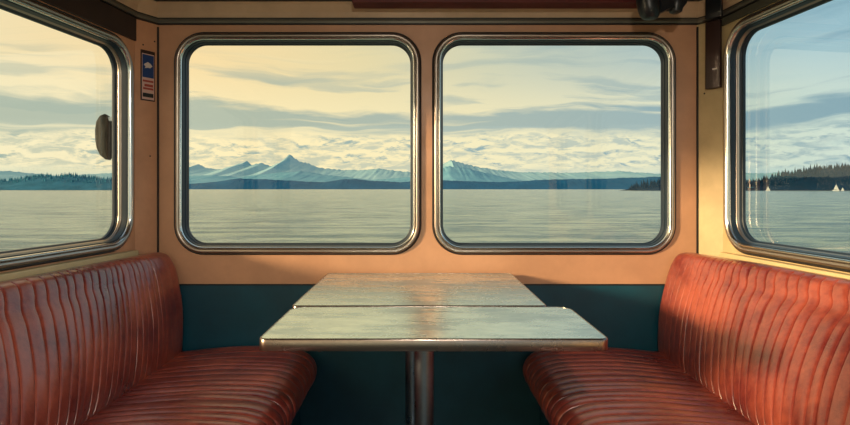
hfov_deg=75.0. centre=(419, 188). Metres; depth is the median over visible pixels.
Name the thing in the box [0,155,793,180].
mountain range
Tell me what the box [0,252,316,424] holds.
seat
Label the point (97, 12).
trim
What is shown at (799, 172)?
forest
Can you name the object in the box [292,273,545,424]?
pedestal table
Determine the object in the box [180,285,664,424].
wall panel
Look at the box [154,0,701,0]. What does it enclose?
trim
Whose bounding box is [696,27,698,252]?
trim
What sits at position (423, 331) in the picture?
pedestal table
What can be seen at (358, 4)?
trim
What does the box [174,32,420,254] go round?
window
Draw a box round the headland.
[626,168,849,190]
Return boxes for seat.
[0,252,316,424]
[523,252,849,424]
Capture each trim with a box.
[0,250,137,280]
[40,0,135,40]
[105,0,753,22]
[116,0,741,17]
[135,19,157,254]
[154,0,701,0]
[157,27,158,251]
[179,284,664,284]
[352,0,636,8]
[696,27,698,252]
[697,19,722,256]
[720,252,849,278]
[722,0,778,25]
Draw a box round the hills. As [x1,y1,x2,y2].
[189,176,750,188]
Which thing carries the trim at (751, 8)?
attached to the wall at (728, 247)
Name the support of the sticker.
attached to the wall at (129, 245)
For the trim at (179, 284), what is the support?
attached to the wall at (426, 255)
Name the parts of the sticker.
blue panel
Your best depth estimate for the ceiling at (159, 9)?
2.31 m
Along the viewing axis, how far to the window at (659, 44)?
2.32 m
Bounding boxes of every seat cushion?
[82,346,316,424]
[523,347,754,424]
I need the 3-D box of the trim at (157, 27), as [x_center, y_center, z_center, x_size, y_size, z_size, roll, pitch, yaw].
[-1.100,-0.140,2.328,0.006,1.080,0.009,0,0,0]
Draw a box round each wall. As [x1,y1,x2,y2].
[0,0,134,272]
[158,25,696,283]
[723,0,849,273]
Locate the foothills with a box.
[189,166,524,183]
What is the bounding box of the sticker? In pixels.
[141,49,154,101]
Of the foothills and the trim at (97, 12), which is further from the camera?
the foothills
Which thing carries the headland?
on the sea
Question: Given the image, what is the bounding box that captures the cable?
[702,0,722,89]
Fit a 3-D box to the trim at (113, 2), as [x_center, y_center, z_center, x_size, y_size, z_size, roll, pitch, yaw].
[-0.009,-0.703,0.014,3.284,0.019,4.631,0,0,0]
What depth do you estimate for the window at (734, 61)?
2.18 m
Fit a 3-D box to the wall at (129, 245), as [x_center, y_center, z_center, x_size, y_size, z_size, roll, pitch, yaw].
[-1.429,0.150,-0.027,0.554,1.900,4.546,0,0,0]
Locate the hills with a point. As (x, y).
(239, 183)
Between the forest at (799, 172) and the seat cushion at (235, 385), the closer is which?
the seat cushion at (235, 385)
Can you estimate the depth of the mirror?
2.31 m
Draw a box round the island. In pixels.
[0,176,111,189]
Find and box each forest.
[0,172,111,183]
[628,163,849,189]
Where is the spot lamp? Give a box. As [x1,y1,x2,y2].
[636,0,686,20]
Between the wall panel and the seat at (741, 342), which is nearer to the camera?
the seat at (741, 342)
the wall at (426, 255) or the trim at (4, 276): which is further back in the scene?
the wall at (426, 255)
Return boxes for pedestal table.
[259,307,607,424]
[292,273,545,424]
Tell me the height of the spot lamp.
0.157 m
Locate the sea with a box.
[0,189,849,252]
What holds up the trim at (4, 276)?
attached to the wall at (129, 245)
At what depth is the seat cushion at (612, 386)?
1.81 m
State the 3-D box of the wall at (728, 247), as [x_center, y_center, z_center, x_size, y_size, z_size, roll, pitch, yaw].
[1.457,0.150,-0.028,0.463,1.900,4.545,0,0,0]
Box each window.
[0,0,133,271]
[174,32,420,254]
[432,32,675,254]
[723,0,849,272]
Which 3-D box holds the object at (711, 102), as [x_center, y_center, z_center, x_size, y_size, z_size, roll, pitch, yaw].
[1.245,0.150,2.318,0.160,1.900,0.157,0,0,0]
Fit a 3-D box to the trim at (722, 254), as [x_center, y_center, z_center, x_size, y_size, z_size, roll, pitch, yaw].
[1.303,0.271,1.209,0.210,0.038,2.022,0,0,0]
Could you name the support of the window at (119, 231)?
in the wall at (129, 245)
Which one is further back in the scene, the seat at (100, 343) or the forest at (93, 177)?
the forest at (93, 177)
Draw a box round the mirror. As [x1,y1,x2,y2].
[95,114,111,159]

